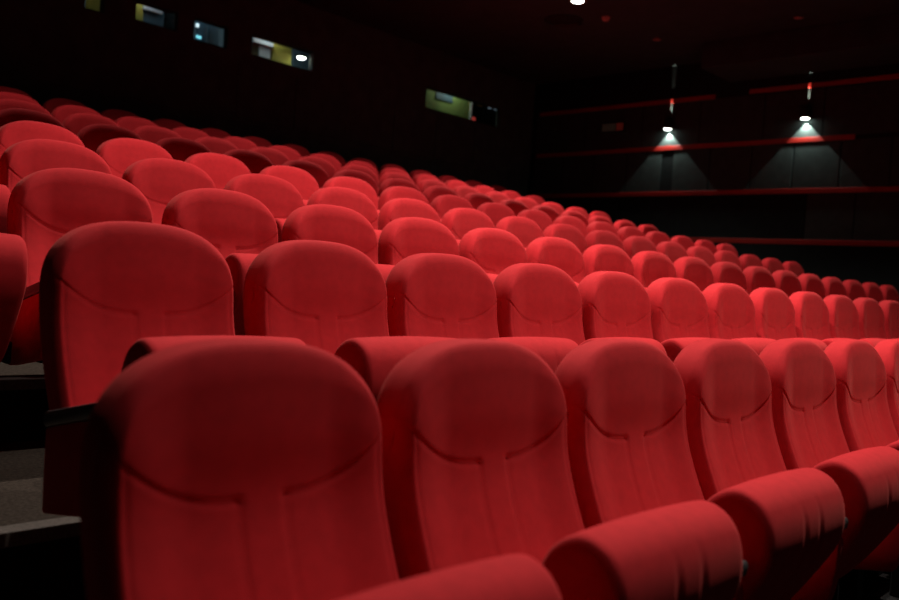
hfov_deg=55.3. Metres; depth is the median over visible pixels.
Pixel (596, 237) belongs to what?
seat
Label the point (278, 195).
seat
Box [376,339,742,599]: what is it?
seat
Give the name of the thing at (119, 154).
seat
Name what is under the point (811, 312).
seat
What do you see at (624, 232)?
seat
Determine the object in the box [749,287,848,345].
seat
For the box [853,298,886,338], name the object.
seat
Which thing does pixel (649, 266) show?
seat
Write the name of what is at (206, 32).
window
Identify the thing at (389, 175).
seat
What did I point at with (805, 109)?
wall lamp
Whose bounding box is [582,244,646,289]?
seat
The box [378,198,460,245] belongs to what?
seat
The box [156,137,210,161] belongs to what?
seat
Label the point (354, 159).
seat
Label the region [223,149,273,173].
seat
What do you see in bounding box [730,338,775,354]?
seat cushion
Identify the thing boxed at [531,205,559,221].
seat
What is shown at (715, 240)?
trim
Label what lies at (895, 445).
seat cushion
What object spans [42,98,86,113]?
seat
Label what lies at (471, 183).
seat
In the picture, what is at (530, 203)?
seat
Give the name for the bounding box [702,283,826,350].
seat
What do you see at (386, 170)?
seat
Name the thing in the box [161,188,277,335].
seat
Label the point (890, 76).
trim
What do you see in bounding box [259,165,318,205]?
seat
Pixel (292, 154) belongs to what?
seat
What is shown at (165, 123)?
seat
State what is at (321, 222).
seat
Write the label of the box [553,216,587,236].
seat
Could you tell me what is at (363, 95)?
wall
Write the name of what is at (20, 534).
trim
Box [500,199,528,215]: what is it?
seat
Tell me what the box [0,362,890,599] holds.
floor
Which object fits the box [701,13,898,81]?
ceiling panel
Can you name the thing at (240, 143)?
seat
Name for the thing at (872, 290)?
seat
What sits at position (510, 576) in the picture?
seat cushion
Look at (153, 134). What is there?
seat
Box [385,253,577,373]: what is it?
seat
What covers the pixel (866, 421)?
seat
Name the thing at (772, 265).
seat
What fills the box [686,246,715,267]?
seat
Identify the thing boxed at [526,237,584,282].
seat
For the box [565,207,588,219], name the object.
seat
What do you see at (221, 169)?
seat
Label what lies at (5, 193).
seat
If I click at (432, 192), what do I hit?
seat
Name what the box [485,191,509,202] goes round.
seat
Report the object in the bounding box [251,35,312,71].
window
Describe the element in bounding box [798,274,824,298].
seat
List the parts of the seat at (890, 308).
backrest, lumbar panel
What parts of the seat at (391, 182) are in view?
backrest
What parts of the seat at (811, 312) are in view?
backrest, lumbar panel, lumbar panel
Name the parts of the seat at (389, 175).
backrest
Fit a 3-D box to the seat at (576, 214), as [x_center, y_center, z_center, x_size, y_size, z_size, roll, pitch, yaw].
[1.587,-0.564,9.971,0.554,0.950,0.543,5,2,44]
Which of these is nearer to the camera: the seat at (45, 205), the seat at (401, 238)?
the seat at (45, 205)
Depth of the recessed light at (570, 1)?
10.67 m
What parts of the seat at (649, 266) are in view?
backrest, lumbar panel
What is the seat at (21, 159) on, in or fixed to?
on the floor
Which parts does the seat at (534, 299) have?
backrest, lumbar panel, lumbar panel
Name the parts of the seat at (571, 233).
backrest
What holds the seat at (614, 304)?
on the floor
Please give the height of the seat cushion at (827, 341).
0.420 m
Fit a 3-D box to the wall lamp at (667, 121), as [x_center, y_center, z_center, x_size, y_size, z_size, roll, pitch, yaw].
[3.393,-2.729,13.300,0.128,0.177,0.137,5,2,44]
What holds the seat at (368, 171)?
on the floor
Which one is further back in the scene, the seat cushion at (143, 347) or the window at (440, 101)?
the window at (440, 101)
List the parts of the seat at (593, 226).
backrest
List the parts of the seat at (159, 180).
backrest, lumbar panel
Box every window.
[84,0,102,12]
[135,1,176,30]
[193,18,226,48]
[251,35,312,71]
[425,87,499,127]
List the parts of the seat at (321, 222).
lumbar panel, backrest, lumbar panel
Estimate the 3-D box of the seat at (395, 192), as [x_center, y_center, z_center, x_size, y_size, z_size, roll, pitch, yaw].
[-0.241,-0.413,6.673,0.554,0.950,0.543,5,2,44]
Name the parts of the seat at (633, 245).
backrest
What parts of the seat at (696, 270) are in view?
backrest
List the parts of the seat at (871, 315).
backrest, lumbar panel, lumbar panel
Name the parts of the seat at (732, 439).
backrest, lumbar panel, lumbar panel, arm panel, armrest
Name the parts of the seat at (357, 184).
backrest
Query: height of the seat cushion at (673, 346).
0.420 m
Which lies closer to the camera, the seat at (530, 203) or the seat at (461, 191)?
the seat at (461, 191)
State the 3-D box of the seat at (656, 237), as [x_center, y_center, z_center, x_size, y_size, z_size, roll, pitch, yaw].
[2.466,-0.281,9.506,0.554,0.950,0.543,5,2,44]
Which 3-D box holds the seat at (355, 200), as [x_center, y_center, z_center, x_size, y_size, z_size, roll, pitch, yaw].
[-0.522,-0.186,4.994,0.554,0.950,0.543,5,2,44]
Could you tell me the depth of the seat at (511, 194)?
12.23 m
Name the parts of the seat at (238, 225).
backrest, lumbar panel, lumbar panel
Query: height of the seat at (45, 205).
0.950 m
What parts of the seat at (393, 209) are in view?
lumbar panel, backrest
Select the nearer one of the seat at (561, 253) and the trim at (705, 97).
the seat at (561, 253)
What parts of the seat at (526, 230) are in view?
backrest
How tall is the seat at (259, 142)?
0.950 m
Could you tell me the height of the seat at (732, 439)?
0.950 m
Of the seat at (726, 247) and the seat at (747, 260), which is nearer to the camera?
the seat at (747, 260)
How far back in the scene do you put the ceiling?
11.72 m
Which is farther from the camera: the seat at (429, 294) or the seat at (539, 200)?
the seat at (539, 200)
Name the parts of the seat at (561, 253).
backrest, lumbar panel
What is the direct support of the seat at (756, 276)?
on the floor
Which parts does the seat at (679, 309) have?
backrest, lumbar panel, lumbar panel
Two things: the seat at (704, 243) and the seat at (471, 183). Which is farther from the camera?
the seat at (471, 183)
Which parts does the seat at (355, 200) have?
backrest, lumbar panel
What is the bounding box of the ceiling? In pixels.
[294,0,898,84]
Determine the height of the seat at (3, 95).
0.950 m
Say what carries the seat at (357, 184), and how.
on the floor
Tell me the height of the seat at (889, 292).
0.950 m
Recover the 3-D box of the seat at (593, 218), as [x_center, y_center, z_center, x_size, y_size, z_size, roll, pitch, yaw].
[1.974,-0.545,10.376,0.554,0.950,0.543,5,2,44]
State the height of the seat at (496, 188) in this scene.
0.950 m
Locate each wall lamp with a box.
[663,118,672,129]
[800,105,810,118]
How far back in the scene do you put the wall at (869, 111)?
12.51 m
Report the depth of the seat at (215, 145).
7.72 m
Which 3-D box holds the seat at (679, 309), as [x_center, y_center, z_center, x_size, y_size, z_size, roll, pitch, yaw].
[1.229,0.380,4.058,0.554,0.950,0.543,5,2,44]
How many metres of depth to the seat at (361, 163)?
10.24 m
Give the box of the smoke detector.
[600,15,610,21]
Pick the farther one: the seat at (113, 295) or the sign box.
the sign box
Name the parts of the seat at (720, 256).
backrest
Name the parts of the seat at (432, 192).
backrest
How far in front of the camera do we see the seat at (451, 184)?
11.37 m
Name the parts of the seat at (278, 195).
backrest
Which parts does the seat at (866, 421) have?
backrest, lumbar panel, lumbar panel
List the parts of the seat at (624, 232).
backrest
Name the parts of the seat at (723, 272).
backrest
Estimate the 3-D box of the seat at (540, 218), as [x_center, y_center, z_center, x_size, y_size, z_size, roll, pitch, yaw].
[0.919,-0.356,7.887,0.554,0.950,0.543,5,2,44]
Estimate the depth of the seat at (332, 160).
9.88 m
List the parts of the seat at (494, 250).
backrest, lumbar panel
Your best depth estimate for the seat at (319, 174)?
7.31 m
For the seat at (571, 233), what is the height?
0.950 m
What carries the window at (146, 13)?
in the wall at (363, 95)
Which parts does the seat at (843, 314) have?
backrest, lumbar panel, lumbar panel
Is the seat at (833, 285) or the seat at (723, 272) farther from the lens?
the seat at (833, 285)
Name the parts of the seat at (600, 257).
lumbar panel, backrest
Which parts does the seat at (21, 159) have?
lumbar panel, backrest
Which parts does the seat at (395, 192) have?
backrest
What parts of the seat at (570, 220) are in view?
backrest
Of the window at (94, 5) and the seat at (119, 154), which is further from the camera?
the window at (94, 5)
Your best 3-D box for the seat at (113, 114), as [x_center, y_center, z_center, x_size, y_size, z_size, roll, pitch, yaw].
[-3.368,-1.526,8.938,0.554,0.950,0.543,5,2,44]
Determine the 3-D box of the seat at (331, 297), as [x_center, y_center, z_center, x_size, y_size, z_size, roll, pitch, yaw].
[-0.283,0.306,2.476,0.554,0.950,0.543,5,2,44]
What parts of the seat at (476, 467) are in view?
backrest, lumbar panel, lumbar panel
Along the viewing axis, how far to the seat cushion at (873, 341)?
5.01 m
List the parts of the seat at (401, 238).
backrest, lumbar panel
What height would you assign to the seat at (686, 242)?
0.950 m
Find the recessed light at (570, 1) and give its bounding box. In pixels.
[568,0,586,3]
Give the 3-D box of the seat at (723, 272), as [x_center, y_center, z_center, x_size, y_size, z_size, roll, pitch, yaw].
[2.290,0.191,6.553,0.554,0.950,0.543,5,2,44]
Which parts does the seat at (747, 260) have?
backrest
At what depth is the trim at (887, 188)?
12.61 m
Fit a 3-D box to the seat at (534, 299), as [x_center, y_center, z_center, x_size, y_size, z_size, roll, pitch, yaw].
[0.469,0.343,3.262,0.554,0.950,0.543,5,2,44]
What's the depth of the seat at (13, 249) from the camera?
2.47 m
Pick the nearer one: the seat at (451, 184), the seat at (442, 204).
the seat at (442, 204)
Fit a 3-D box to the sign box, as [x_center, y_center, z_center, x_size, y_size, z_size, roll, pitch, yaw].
[2.684,-2.826,14.043,0.440,0.150,0.054,5,2,44]
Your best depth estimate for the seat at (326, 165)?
8.59 m
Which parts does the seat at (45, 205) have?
arm panel, backrest, armrest, lumbar panel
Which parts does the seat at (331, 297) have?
backrest, lumbar panel, lumbar panel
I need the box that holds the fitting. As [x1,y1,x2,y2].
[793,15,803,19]
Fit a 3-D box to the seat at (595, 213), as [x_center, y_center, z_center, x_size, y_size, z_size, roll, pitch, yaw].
[2.271,-0.771,12.071,0.554,0.950,0.588,5,2,44]
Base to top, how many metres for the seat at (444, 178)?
0.950 m
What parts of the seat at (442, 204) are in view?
backrest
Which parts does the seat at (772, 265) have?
backrest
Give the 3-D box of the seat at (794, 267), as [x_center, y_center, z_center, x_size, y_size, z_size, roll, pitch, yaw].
[4.133,0.040,9.866,0.554,0.950,0.588,5,2,44]
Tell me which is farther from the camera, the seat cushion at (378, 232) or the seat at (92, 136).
the seat at (92, 136)
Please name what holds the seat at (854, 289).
on the floor
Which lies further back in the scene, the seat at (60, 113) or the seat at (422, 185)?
the seat at (422, 185)
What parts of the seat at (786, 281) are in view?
backrest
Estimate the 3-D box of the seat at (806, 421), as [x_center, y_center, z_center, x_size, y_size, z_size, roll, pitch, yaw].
[1.304,0.623,2.780,0.554,0.950,0.543,5,2,44]
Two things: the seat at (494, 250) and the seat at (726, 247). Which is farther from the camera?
the seat at (726, 247)
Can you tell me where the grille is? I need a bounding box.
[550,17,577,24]
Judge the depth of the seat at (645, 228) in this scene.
11.25 m
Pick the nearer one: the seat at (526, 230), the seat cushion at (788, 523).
the seat cushion at (788, 523)
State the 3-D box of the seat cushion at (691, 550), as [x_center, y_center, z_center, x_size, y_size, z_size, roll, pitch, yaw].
[0.285,0.567,1.504,0.291,0.420,0.414,5,2,44]
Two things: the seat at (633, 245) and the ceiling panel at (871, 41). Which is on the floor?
the seat at (633, 245)
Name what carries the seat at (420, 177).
on the floor
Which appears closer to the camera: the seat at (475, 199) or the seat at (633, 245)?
the seat at (633, 245)
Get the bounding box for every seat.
[0,86,32,98]
[0,92,40,105]
[0,99,51,115]
[0,108,65,128]
[0,121,84,157]
[0,139,111,192]
[0,184,10,233]
[0,233,27,363]
[7,168,152,364]
[39,221,305,516]
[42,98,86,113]
[51,105,100,122]
[62,113,118,134]
[76,124,141,151]
[79,339,561,599]
[95,138,172,177]
[100,109,138,120]
[114,116,156,130]
[122,158,215,223]
[133,126,180,143]
[152,119,185,129]
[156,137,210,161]
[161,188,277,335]
[172,127,209,140]
[185,153,250,188]
[195,137,237,153]
[200,128,230,138]
[223,137,256,149]
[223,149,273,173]
[224,174,303,242]
[243,240,455,403]
[244,136,271,147]
[250,147,289,165]
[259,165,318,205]
[268,145,300,160]
[281,204,394,282]
[282,144,310,156]
[282,160,328,188]
[298,156,335,178]
[307,187,381,240]
[309,153,341,172]
[318,151,345,166]
[322,176,379,216]
[332,170,378,200]
[340,165,378,190]
[345,161,378,182]
[349,158,378,177]
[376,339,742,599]
[378,164,406,175]
[378,168,409,180]
[378,172,414,187]
[378,178,419,196]
[378,186,441,220]
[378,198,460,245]
[378,217,497,282]
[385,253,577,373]
[409,170,432,179]
[413,174,438,185]
[417,179,446,193]
[423,186,458,204]
[430,195,473,218]
[438,175,457,182]
[441,208,526,249]
[444,180,467,189]
[453,186,479,197]
[459,228,578,286]
[463,193,494,209]
[464,180,482,187]
[474,185,495,193]
[477,203,514,226]
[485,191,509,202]
[490,185,507,191]
[493,263,666,354]
[495,216,543,247]
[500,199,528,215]
[501,191,520,198]
[514,197,537,209]
[517,210,552,231]
[526,195,544,204]
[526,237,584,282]
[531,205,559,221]
[541,202,564,214]
[543,224,586,254]
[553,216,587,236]
[555,338,844,599]
[560,211,588,226]
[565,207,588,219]
[578,271,714,361]
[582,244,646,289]
[585,230,624,250]
[587,222,617,235]
[588,216,613,226]
[589,211,610,219]
[614,220,636,231]
[617,227,645,242]
[623,236,657,258]
[631,251,676,287]
[638,224,658,234]
[645,231,670,246]
[646,278,775,354]
[656,241,687,263]
[671,236,694,250]
[673,257,713,291]
[673,339,898,599]
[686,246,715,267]
[694,240,717,254]
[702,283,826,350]
[710,262,746,291]
[714,250,740,267]
[716,244,737,256]
[739,254,763,270]
[743,266,775,294]
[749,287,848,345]
[759,339,898,599]
[761,258,784,273]
[772,270,801,296]
[782,261,803,276]
[789,291,884,346]
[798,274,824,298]
[821,277,845,296]
[823,295,898,339]
[824,339,898,599]
[843,280,865,301]
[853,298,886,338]
[862,282,882,303]
[874,339,898,436]
[879,300,898,338]
[880,285,898,301]
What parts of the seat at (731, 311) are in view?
backrest, lumbar panel, lumbar panel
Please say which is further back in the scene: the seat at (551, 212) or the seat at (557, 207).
the seat at (557, 207)
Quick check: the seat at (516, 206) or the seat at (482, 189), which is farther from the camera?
the seat at (482, 189)
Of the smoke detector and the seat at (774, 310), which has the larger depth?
the smoke detector
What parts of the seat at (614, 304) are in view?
backrest, lumbar panel, lumbar panel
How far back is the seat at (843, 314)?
5.75 m
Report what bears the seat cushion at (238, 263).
on the seat at (238, 225)
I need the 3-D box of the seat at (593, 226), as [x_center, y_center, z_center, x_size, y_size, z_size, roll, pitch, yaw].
[1.693,-0.319,8.697,0.554,0.950,0.543,5,2,44]
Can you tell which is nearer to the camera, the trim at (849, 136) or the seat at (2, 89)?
the seat at (2, 89)
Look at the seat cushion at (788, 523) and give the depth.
1.75 m
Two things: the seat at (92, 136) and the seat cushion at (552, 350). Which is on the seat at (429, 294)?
the seat cushion at (552, 350)
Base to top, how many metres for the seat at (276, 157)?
0.950 m
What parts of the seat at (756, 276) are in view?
backrest, lumbar panel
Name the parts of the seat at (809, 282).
backrest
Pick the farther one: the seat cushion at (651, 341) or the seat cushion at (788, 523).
the seat cushion at (651, 341)
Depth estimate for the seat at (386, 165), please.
11.83 m
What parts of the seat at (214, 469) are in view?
lumbar panel, backrest, lumbar panel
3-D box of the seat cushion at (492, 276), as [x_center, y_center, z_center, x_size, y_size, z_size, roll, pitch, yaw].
[0.081,0.077,4.050,0.291,0.420,0.414,5,2,44]
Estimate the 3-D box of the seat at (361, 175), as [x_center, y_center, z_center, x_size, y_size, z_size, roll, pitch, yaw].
[-0.733,-0.677,7.543,0.554,0.950,0.543,5,2,44]
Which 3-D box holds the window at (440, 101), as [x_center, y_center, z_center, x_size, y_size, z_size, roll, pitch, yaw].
[0.215,-3.128,14.004,0.040,0.330,1.780,5,2,44]
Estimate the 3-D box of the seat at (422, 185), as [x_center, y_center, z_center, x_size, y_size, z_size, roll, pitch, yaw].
[-0.064,-0.885,9.627,0.554,0.950,0.543,5,2,44]
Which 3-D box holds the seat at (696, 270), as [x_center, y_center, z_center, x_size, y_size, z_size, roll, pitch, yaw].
[1.903,0.172,6.148,0.554,0.950,0.543,5,2,44]
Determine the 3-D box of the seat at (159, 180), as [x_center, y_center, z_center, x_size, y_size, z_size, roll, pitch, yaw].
[-1.295,-0.224,4.185,0.554,0.950,0.543,5,2,44]
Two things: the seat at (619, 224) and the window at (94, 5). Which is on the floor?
the seat at (619, 224)
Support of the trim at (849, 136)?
attached to the wall at (869, 111)
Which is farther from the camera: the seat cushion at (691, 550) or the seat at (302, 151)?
the seat at (302, 151)
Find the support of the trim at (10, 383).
attached to the floor
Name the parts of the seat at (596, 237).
backrest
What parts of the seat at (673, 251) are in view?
backrest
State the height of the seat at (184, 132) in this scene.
0.950 m
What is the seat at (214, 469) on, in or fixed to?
on the floor
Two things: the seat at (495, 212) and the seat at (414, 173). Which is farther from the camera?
the seat at (414, 173)
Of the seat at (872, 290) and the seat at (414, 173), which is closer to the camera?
the seat at (872, 290)
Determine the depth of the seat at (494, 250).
4.62 m
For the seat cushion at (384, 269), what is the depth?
3.51 m
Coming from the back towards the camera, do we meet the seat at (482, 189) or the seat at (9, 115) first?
the seat at (482, 189)
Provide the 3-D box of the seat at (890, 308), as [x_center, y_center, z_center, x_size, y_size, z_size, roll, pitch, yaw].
[3.525,0.491,6.460,0.554,0.950,0.543,5,2,44]
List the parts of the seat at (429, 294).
backrest, lumbar panel, lumbar panel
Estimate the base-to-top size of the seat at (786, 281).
0.950 m
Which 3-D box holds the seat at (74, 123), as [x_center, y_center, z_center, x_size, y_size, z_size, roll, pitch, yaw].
[-2.771,-1.016,6.794,0.554,0.950,0.543,5,2,44]
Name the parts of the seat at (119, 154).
backrest, lumbar panel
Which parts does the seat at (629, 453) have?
backrest, lumbar panel, lumbar panel, arm panel, armrest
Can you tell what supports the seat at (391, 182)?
on the floor
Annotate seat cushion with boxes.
[121,335,305,371]
[225,253,257,335]
[275,218,285,242]
[334,336,455,403]
[338,554,561,599]
[375,230,381,240]
[376,264,394,282]
[487,273,497,282]
[490,337,577,373]
[542,500,742,599]
[580,337,666,354]
[661,337,714,361]
[707,468,844,599]
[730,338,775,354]
[787,338,826,350]
[813,446,898,578]
[821,338,848,345]
[859,338,884,346]
[887,440,898,450]
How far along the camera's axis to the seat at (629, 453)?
1.96 m
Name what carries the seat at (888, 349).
on the floor
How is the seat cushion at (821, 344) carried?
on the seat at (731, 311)
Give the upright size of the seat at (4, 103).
0.950 m
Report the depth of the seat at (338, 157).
11.15 m
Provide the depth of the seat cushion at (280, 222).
4.29 m
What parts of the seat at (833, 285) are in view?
backrest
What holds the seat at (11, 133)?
on the floor
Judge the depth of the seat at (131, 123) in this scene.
8.15 m
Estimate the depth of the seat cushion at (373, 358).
2.21 m
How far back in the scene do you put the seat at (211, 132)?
9.87 m
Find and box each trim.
[0,376,45,390]
[0,516,80,548]
[534,186,898,197]
[536,134,855,157]
[539,94,715,116]
[669,237,898,246]
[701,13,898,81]
[749,74,898,93]
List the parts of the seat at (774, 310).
backrest, lumbar panel, lumbar panel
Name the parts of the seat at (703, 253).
backrest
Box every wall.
[0,0,534,196]
[527,62,898,293]
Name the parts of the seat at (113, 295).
arm panel, armrest, backrest, lumbar panel, lumbar panel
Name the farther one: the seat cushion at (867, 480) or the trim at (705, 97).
the trim at (705, 97)
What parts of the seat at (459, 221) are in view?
backrest, lumbar panel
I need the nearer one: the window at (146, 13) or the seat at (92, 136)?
the seat at (92, 136)
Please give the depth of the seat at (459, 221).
5.87 m
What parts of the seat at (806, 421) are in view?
backrest, lumbar panel, lumbar panel, arm panel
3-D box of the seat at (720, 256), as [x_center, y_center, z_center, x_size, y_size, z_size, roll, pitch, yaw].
[2.958,-0.017,8.636,0.554,0.950,0.543,5,2,44]
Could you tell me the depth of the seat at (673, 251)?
7.91 m
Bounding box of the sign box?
[601,122,625,132]
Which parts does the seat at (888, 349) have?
backrest, lumbar panel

